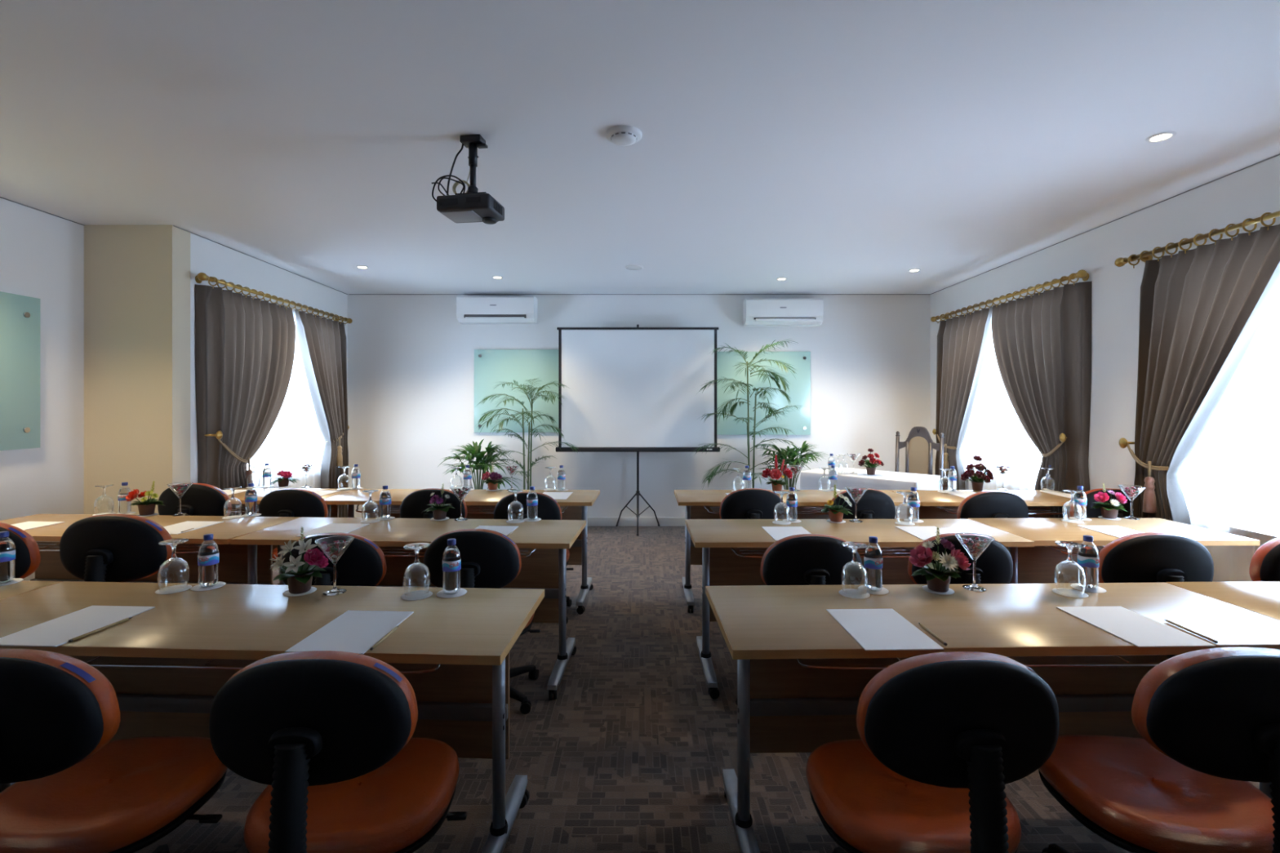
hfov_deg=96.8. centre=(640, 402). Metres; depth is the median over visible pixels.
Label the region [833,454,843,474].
goblet
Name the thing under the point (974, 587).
martini glass
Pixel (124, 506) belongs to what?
water bottle
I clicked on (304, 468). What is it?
candy
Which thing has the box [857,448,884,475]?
flower pot
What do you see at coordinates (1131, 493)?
candy
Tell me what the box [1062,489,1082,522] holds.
goblet
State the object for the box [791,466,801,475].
candy
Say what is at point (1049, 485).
water bottle
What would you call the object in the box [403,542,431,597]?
goblet
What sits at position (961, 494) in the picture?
paper
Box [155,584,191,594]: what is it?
coaster
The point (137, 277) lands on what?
wall
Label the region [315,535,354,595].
martini glass
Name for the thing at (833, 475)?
water bottle
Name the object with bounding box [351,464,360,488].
water bottle
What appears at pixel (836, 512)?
flower pot
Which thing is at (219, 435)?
tieback
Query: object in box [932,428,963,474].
tieback
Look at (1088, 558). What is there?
water bottle
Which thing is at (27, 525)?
paper
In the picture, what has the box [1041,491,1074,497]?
paper
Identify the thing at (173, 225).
trim
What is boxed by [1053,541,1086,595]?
goblet
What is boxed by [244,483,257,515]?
water bottle
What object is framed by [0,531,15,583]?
water bottle
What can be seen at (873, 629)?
paper
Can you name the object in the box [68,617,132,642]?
pencil
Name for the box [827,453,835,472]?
water bottle
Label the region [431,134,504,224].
projector
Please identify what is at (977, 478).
flower pot
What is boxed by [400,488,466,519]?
office chair
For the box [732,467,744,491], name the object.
goblet
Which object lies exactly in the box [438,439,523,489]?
potted palm
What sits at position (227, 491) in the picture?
paper
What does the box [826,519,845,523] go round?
coaster
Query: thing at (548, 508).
backrest cushion
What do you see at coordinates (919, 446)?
carved chair
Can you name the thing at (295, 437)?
window
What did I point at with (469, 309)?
air conditioner
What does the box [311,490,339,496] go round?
paper
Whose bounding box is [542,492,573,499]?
paper
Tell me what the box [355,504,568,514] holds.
wire shelf
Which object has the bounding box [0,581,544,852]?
table
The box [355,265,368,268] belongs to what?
recessed light
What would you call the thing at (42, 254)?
wall
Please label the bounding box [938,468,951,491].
goblet
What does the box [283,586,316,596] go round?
coaster
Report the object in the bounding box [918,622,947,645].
pencil
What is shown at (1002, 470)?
candy
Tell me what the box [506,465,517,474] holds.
candy
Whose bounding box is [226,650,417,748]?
backrest cushion
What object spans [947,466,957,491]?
water bottle
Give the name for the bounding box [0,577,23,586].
coaster
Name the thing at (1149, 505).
tieback
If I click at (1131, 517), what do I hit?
martini glass
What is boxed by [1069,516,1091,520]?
coaster
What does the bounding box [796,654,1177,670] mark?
wire shelf
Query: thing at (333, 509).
table
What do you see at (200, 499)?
office chair
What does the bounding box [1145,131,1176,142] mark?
recessed light
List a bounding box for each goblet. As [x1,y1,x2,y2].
[93,484,114,515]
[157,538,189,592]
[223,486,242,518]
[246,464,260,487]
[337,466,351,488]
[361,489,378,522]
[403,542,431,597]
[450,466,462,488]
[507,489,524,522]
[544,466,555,488]
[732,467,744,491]
[773,490,790,524]
[817,466,830,489]
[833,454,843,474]
[838,453,848,472]
[840,541,868,595]
[896,491,914,524]
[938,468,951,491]
[1040,467,1055,491]
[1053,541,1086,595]
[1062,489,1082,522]
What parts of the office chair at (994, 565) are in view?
backrest mount, bellow post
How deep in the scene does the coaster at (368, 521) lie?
3.16 m
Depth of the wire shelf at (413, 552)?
2.82 m
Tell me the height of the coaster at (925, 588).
0.002 m
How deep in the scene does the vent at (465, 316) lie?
6.29 m
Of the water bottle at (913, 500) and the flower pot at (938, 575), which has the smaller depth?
the flower pot at (938, 575)
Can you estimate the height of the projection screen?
2.286 m
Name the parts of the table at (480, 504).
modesty panel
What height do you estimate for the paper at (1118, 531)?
0.003 m
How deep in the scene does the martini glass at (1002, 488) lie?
4.31 m
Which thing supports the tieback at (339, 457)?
attached to the curtain at (322, 342)
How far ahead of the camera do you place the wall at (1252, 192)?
3.85 m
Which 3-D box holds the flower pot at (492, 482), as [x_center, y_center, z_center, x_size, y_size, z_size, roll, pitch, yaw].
[-1.119,0.564,4.315,0.166,0.189,0.153,0,0,42]
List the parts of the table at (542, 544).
modesty panel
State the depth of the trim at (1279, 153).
3.71 m
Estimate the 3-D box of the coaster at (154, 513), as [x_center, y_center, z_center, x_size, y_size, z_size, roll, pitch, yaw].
[-2.905,0.659,3.346,0.102,0.002,0.102,0,0,6]
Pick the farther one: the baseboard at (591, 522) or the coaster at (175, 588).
the baseboard at (591, 522)
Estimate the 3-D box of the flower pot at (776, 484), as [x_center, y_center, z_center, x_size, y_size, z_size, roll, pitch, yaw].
[1.022,0.523,4.236,0.207,0.270,0.170,0,0,34]
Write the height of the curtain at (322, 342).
2.250 m
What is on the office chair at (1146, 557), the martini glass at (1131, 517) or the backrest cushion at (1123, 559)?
the backrest cushion at (1123, 559)
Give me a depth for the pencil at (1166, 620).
1.63 m
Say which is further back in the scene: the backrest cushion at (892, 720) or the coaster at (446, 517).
the coaster at (446, 517)
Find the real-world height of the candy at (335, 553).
0.064 m
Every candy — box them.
[171,483,188,494]
[300,464,312,471]
[320,538,347,558]
[453,486,468,498]
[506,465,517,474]
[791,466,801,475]
[848,488,862,500]
[849,453,857,460]
[963,535,988,555]
[996,465,1009,474]
[1124,486,1142,497]
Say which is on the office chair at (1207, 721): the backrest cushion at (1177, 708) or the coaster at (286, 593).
the backrest cushion at (1177, 708)
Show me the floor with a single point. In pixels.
(633, 748)
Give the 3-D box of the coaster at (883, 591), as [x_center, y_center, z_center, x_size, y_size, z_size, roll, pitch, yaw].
[0.822,0.659,2.005,0.102,0.002,0.102,0,0,-21]
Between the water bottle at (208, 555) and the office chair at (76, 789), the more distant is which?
the water bottle at (208, 555)
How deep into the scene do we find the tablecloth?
5.06 m
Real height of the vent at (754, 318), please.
0.020 m
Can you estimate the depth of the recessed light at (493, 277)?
5.62 m
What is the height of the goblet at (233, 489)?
0.170 m
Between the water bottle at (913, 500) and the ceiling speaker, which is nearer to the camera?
the water bottle at (913, 500)
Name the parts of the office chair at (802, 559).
backrest mount, bellow post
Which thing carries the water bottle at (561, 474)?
on the coaster
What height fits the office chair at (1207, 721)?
0.886 m
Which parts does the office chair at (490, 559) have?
bellow post, backrest mount, arm, arm, seat, height lever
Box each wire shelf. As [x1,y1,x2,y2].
[36,541,204,553]
[84,656,439,674]
[231,505,258,512]
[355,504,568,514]
[378,546,537,558]
[703,506,828,514]
[729,546,915,558]
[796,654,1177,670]
[935,506,1066,515]
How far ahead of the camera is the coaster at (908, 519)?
3.16 m
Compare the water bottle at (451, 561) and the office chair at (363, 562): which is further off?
the office chair at (363, 562)
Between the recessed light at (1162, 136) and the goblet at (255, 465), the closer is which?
the recessed light at (1162, 136)
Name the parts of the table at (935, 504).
modesty panel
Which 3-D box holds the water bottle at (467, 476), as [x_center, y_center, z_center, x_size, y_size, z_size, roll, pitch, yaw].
[-1.314,0.566,4.320,0.061,0.185,0.062,0,0,16]
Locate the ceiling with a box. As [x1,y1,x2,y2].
[0,0,1279,294]
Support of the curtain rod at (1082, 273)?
attached to the wall at (1252, 192)
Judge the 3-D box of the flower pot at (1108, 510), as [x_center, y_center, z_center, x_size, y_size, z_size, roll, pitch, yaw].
[2.684,0.561,3.254,0.174,0.194,0.164,0,0,0]
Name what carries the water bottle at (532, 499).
on the coaster at (536, 518)
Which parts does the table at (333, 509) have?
modesty panel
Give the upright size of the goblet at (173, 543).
0.170 m
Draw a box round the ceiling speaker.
[624,264,643,270]
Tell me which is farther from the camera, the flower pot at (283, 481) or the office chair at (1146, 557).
the flower pot at (283, 481)
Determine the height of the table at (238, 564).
0.750 m
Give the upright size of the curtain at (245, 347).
2.250 m
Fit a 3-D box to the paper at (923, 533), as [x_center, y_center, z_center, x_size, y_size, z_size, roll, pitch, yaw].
[1.462,0.658,2.876,0.212,0.003,0.297,0,0,-1]
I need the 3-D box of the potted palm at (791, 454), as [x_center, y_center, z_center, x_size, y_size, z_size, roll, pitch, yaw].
[1.614,0.909,6.055,0.800,1.001,0.804,0,0,0]
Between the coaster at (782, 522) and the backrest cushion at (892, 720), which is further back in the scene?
the coaster at (782, 522)
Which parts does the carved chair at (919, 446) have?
post, panel, post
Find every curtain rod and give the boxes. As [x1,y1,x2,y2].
[195,272,352,325]
[930,269,1088,322]
[1114,210,1279,268]
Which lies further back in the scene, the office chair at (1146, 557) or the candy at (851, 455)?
the candy at (851, 455)
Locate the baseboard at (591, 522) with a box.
[586,517,684,526]
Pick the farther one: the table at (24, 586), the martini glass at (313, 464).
the martini glass at (313, 464)
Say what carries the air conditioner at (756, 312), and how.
attached to the wall at (411, 359)
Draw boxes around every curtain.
[195,284,295,515]
[294,309,348,517]
[934,306,992,489]
[991,281,1091,518]
[1133,224,1279,524]
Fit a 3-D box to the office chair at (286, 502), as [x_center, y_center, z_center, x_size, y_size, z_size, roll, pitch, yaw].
[-2.248,0.980,3.877,0.554,0.860,0.603,0,0,27]
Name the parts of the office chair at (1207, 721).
arm, seat, backrest mount, bellow post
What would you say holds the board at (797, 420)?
attached to the wall at (411, 359)
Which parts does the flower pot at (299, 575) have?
pot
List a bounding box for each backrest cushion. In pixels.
[0,648,119,764]
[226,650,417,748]
[273,488,328,517]
[431,528,521,582]
[494,491,561,519]
[760,533,857,585]
[856,651,1039,756]
[1097,532,1190,582]
[1131,647,1279,760]
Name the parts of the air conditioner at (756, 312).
panel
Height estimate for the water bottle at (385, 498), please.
0.185 m
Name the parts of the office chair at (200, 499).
bellow post, backrest mount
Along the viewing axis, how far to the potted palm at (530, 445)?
5.99 m
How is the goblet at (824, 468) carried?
on the coaster at (820, 490)
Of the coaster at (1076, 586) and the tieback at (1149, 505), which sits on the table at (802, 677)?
the coaster at (1076, 586)
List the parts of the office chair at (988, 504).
backrest mount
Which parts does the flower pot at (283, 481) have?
pot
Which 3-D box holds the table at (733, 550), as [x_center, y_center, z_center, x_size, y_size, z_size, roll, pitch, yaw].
[1.066,1.035,2.967,1.618,0.750,0.540,0,0,-1]
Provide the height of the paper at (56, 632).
0.003 m
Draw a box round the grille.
[626,266,642,270]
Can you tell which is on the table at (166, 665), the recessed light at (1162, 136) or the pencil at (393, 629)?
the pencil at (393, 629)
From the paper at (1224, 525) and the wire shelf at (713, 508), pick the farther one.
the wire shelf at (713, 508)
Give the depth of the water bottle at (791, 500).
3.16 m
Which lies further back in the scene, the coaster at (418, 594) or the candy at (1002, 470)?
the candy at (1002, 470)
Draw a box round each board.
[0,291,39,450]
[474,349,558,432]
[716,351,810,435]
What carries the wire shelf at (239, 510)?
attached to the table at (333, 509)
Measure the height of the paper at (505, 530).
0.003 m
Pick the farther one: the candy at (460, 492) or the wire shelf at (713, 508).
the wire shelf at (713, 508)
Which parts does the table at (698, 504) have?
modesty panel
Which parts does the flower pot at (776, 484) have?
pot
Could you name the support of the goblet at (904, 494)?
on the coaster at (904, 523)
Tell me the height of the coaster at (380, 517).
0.002 m
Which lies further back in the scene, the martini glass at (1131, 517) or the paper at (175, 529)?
the martini glass at (1131, 517)
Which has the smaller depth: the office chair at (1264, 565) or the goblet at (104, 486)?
the office chair at (1264, 565)
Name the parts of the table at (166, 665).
modesty panel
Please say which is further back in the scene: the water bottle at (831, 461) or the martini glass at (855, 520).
the water bottle at (831, 461)
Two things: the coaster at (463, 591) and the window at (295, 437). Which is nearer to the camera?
the coaster at (463, 591)
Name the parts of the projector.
socket panel, ceiling plate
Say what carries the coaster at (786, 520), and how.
on the table at (733, 550)
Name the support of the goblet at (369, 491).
on the coaster at (368, 521)
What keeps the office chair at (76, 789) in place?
on the floor
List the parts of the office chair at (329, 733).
bellow post, backrest mount, seat, height lever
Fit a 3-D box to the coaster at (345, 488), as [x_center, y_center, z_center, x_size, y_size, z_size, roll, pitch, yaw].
[-2.271,0.659,4.360,0.102,0.002,0.102,0,0,7]
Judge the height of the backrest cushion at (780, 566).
0.281 m
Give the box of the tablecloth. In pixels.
[800,466,940,519]
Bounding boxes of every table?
[0,513,300,584]
[0,580,62,785]
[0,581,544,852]
[227,488,356,550]
[230,516,586,699]
[323,488,599,614]
[674,489,921,613]
[685,519,1034,699]
[705,582,1279,852]
[888,489,1071,519]
[968,517,1259,583]
[1165,581,1279,799]
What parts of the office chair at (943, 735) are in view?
arm, seat, backrest mount, bellow post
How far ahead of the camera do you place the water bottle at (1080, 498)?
3.21 m
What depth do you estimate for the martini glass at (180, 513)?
3.34 m
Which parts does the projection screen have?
leg, leg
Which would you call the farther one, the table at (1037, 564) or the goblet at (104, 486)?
the goblet at (104, 486)
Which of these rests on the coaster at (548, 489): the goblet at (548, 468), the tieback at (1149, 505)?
the goblet at (548, 468)
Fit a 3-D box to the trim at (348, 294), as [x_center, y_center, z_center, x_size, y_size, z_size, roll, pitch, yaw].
[-0.010,-1.240,6.507,6.650,0.006,0.006,0,0,0]
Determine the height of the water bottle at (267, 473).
0.185 m
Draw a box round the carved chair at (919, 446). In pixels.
[894,426,944,489]
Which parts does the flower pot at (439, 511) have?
pot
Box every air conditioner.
[456,296,537,324]
[742,298,823,326]
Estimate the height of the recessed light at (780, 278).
0.006 m
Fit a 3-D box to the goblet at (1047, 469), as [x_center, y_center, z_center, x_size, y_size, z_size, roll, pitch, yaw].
[3.041,0.573,4.243,0.089,0.170,0.089,0,0,18]
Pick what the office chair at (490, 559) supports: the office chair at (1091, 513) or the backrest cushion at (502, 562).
the backrest cushion at (502, 562)
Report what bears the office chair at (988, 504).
on the floor
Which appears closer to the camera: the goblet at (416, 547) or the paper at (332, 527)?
the goblet at (416, 547)
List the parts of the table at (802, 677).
modesty panel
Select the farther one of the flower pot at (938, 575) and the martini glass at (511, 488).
the martini glass at (511, 488)
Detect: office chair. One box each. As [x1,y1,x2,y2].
[0,522,40,578]
[0,648,227,852]
[59,513,173,582]
[157,483,231,515]
[208,650,467,852]
[258,488,328,563]
[280,533,386,586]
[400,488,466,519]
[423,528,540,714]
[493,491,573,623]
[719,488,784,519]
[735,533,862,705]
[806,651,1059,852]
[827,488,895,519]
[907,533,1013,584]
[956,490,1028,519]
[1038,647,1279,852]
[1069,488,1133,518]
[1097,532,1213,658]
[1248,537,1279,581]
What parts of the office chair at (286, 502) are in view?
seat, bellow post, backrest mount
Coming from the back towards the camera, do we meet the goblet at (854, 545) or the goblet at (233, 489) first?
the goblet at (233, 489)
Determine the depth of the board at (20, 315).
3.52 m
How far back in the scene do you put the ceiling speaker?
5.16 m
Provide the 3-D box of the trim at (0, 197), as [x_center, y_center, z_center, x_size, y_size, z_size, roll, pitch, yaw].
[-3.667,-1.240,-0.810,0.006,0.006,9.590,0,0,-3]
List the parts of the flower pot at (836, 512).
pot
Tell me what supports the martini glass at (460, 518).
on the table at (542, 544)
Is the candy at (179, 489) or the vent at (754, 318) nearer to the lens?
the candy at (179, 489)
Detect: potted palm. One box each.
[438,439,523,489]
[475,377,578,489]
[688,338,806,488]
[758,440,831,489]
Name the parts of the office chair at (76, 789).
seat, arm, height lever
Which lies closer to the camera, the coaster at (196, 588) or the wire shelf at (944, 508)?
the coaster at (196, 588)
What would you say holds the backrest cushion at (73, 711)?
on the office chair at (76, 789)
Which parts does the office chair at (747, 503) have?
backrest mount, bellow post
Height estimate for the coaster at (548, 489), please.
0.002 m
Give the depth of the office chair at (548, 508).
3.48 m
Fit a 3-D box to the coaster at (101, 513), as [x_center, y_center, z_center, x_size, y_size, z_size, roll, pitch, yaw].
[-3.178,0.659,3.370,0.102,0.002,0.102,0,0,24]
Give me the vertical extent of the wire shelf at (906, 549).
0.072 m
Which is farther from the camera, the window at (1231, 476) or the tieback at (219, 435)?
the tieback at (219, 435)
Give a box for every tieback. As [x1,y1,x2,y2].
[204,431,253,488]
[323,424,349,466]
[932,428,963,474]
[1041,433,1066,457]
[1118,437,1168,513]
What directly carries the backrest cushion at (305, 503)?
on the office chair at (286, 502)
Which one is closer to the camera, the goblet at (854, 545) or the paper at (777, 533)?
the goblet at (854, 545)
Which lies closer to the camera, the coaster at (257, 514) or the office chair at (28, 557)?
the office chair at (28, 557)
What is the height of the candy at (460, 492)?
0.064 m
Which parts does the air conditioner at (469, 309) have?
panel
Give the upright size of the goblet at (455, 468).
0.170 m
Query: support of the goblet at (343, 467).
on the coaster at (345, 488)
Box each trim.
[0,196,84,226]
[173,225,347,294]
[348,293,929,294]
[929,153,1279,294]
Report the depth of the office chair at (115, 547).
2.28 m
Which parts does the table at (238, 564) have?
modesty panel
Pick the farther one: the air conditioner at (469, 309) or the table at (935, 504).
the air conditioner at (469, 309)
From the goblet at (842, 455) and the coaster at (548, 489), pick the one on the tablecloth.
the goblet at (842, 455)
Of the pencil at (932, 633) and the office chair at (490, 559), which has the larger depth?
the office chair at (490, 559)
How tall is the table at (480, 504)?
0.750 m
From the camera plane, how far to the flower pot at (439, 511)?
3.20 m
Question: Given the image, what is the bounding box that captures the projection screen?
[555,324,719,535]
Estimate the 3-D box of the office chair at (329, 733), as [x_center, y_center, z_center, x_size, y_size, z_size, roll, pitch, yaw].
[-0.711,0.971,1.429,0.554,0.878,0.603,0,0,25]
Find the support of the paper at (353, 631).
on the table at (166, 665)
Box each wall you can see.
[0,197,84,580]
[84,225,190,515]
[190,232,347,483]
[347,294,930,517]
[930,155,1279,490]
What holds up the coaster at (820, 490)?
on the table at (698, 504)
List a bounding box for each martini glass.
[166,482,193,515]
[297,462,315,488]
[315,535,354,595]
[449,485,472,520]
[503,464,519,490]
[786,465,803,491]
[844,486,867,522]
[846,453,860,474]
[955,533,994,591]
[993,464,1012,490]
[1117,484,1145,519]
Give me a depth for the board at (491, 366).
6.48 m
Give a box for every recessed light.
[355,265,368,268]
[492,275,502,279]
[776,277,786,280]
[907,268,920,271]
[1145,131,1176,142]
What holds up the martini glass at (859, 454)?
on the tablecloth
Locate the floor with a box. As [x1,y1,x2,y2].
[133,526,1259,852]
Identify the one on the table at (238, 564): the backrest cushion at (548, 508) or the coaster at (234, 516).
the coaster at (234, 516)
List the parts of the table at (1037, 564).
modesty panel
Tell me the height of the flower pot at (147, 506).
0.195 m
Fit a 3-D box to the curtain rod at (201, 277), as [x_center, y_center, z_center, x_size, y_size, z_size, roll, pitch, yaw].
[-3.245,-0.898,5.234,0.135,0.094,2.283,0,0,-2]
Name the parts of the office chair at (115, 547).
bellow post, backrest mount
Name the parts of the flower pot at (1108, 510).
pot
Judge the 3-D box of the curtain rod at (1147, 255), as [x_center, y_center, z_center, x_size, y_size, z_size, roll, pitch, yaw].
[3.117,-0.898,2.580,0.136,0.094,2.298,0,0,2]
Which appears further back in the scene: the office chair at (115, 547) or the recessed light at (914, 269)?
the recessed light at (914, 269)
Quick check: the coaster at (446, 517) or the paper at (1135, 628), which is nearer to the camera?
the paper at (1135, 628)
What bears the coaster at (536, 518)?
on the table at (542, 544)
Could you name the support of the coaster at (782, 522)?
on the table at (733, 550)
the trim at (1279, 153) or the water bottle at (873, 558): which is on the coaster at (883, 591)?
the water bottle at (873, 558)
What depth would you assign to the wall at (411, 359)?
6.51 m
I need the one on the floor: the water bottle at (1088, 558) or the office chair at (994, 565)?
the office chair at (994, 565)
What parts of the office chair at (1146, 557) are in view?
backrest mount, bellow post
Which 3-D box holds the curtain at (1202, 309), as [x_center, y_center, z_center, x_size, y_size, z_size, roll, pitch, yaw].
[3.097,0.255,3.095,0.150,2.250,1.005,0,0,5]
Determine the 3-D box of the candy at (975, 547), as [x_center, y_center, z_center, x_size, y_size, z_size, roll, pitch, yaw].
[1.188,0.510,2.026,0.081,0.064,0.067,0,0,11]
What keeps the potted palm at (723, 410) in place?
on the floor
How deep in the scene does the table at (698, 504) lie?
4.07 m
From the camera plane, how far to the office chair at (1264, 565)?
2.30 m
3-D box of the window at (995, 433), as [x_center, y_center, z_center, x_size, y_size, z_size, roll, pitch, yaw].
[3.242,0.053,5.112,0.035,1.873,1.952,0,0,2]
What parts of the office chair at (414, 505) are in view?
backrest mount, bellow post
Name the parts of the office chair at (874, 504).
backrest mount, bellow post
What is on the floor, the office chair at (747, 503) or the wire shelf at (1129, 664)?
the office chair at (747, 503)
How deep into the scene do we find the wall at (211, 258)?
4.71 m
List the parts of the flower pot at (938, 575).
pot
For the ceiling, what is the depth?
2.57 m
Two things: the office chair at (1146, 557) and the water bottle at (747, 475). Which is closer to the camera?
the office chair at (1146, 557)
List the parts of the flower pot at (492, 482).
pot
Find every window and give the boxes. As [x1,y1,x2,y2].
[246,309,324,488]
[960,281,1079,489]
[1160,224,1279,582]
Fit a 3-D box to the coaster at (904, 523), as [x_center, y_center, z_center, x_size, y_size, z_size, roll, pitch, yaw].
[1.445,0.659,3.106,0.102,0.002,0.102,0,0,28]
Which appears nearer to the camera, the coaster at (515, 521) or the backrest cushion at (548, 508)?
the coaster at (515, 521)
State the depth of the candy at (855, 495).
3.16 m
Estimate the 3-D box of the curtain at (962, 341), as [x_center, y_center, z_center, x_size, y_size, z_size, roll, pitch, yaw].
[3.180,0.255,5.648,0.152,2.250,1.044,0,0,6]
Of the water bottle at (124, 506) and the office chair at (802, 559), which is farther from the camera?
the water bottle at (124, 506)
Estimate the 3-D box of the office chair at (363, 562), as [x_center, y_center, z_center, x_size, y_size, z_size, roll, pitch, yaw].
[-1.312,0.980,2.619,0.554,0.860,0.603,0,0,25]
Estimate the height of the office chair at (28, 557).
0.919 m
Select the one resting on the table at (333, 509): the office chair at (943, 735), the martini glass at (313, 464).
the martini glass at (313, 464)
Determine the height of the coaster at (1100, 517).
0.002 m
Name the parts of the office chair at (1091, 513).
bellow post, backrest mount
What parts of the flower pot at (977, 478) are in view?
pot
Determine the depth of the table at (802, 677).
1.87 m
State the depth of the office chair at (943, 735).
1.18 m
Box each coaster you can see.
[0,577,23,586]
[93,512,115,515]
[136,512,158,516]
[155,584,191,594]
[190,581,226,591]
[222,515,243,519]
[241,513,261,516]
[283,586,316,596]
[337,487,351,489]
[360,519,380,523]
[375,516,395,519]
[400,590,432,600]
[430,516,448,520]
[435,587,466,598]
[506,519,524,523]
[523,517,541,521]
[543,488,555,490]
[772,520,791,524]
[782,519,801,522]
[817,488,831,491]
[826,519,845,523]
[839,588,870,599]
[857,585,888,595]
[894,521,915,525]
[903,518,923,522]
[922,585,954,595]
[1052,587,1088,598]
[1061,519,1084,523]
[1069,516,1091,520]
[1070,583,1106,592]
[1097,515,1120,519]
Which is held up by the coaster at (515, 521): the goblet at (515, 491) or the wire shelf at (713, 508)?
the goblet at (515, 491)
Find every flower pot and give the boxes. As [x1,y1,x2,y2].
[125,480,165,515]
[269,526,328,593]
[270,463,299,486]
[425,483,454,519]
[481,464,503,489]
[761,454,793,491]
[820,484,852,522]
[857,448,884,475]
[908,526,971,592]
[960,455,994,491]
[1091,483,1127,519]
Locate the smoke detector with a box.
[605,124,641,146]
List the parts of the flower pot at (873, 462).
pot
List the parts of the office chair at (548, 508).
backrest mount, seat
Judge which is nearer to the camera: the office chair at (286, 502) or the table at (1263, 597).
the table at (1263, 597)
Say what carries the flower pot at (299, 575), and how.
on the coaster at (286, 593)
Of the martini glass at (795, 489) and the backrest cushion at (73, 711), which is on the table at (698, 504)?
the martini glass at (795, 489)
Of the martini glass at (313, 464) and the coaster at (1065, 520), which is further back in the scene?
the martini glass at (313, 464)
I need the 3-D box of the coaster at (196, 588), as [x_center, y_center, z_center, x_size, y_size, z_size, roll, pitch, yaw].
[-1.553,0.659,2.044,0.102,0.002,0.102,0,0,-10]
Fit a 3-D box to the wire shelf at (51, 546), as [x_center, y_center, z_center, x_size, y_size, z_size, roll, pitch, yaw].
[-2.791,0.726,3.054,1.254,0.072,0.315,0,0,4]
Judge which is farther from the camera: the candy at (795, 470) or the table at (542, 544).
the candy at (795, 470)
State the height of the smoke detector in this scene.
0.039 m
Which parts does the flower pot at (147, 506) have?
pot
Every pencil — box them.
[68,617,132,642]
[369,625,399,650]
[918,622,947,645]
[1164,619,1217,643]
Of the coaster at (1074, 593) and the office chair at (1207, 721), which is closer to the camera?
the office chair at (1207, 721)
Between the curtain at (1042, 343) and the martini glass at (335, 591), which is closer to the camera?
the martini glass at (335, 591)
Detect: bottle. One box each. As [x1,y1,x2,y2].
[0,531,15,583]
[117,482,131,514]
[197,533,218,587]
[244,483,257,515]
[262,462,271,487]
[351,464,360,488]
[379,485,391,519]
[442,538,461,594]
[462,465,471,489]
[526,486,537,519]
[557,465,565,490]
[742,465,751,488]
[786,487,797,521]
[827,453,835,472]
[828,465,837,490]
[863,536,882,591]
[907,487,919,521]
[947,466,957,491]
[1045,465,1053,489]
[1073,485,1087,519]
[1077,534,1099,590]
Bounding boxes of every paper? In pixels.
[0,605,155,647]
[11,521,64,530]
[163,520,223,534]
[222,489,247,494]
[284,610,413,653]
[296,523,369,536]
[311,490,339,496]
[475,525,518,535]
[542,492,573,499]
[761,526,810,540]
[826,608,944,650]
[895,526,950,540]
[943,491,976,497]
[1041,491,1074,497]
[1056,606,1215,647]
[1077,525,1144,537]
[1217,524,1279,537]
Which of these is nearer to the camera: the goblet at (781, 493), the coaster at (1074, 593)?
the coaster at (1074, 593)
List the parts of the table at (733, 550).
modesty panel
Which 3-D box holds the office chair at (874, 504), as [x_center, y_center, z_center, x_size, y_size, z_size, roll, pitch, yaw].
[1.450,0.980,3.877,0.554,0.860,0.603,0,0,31]
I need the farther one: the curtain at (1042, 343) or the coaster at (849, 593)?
the curtain at (1042, 343)
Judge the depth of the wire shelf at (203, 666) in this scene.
1.62 m
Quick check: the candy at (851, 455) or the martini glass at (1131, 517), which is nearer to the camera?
the martini glass at (1131, 517)
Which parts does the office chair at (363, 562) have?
bellow post, backrest mount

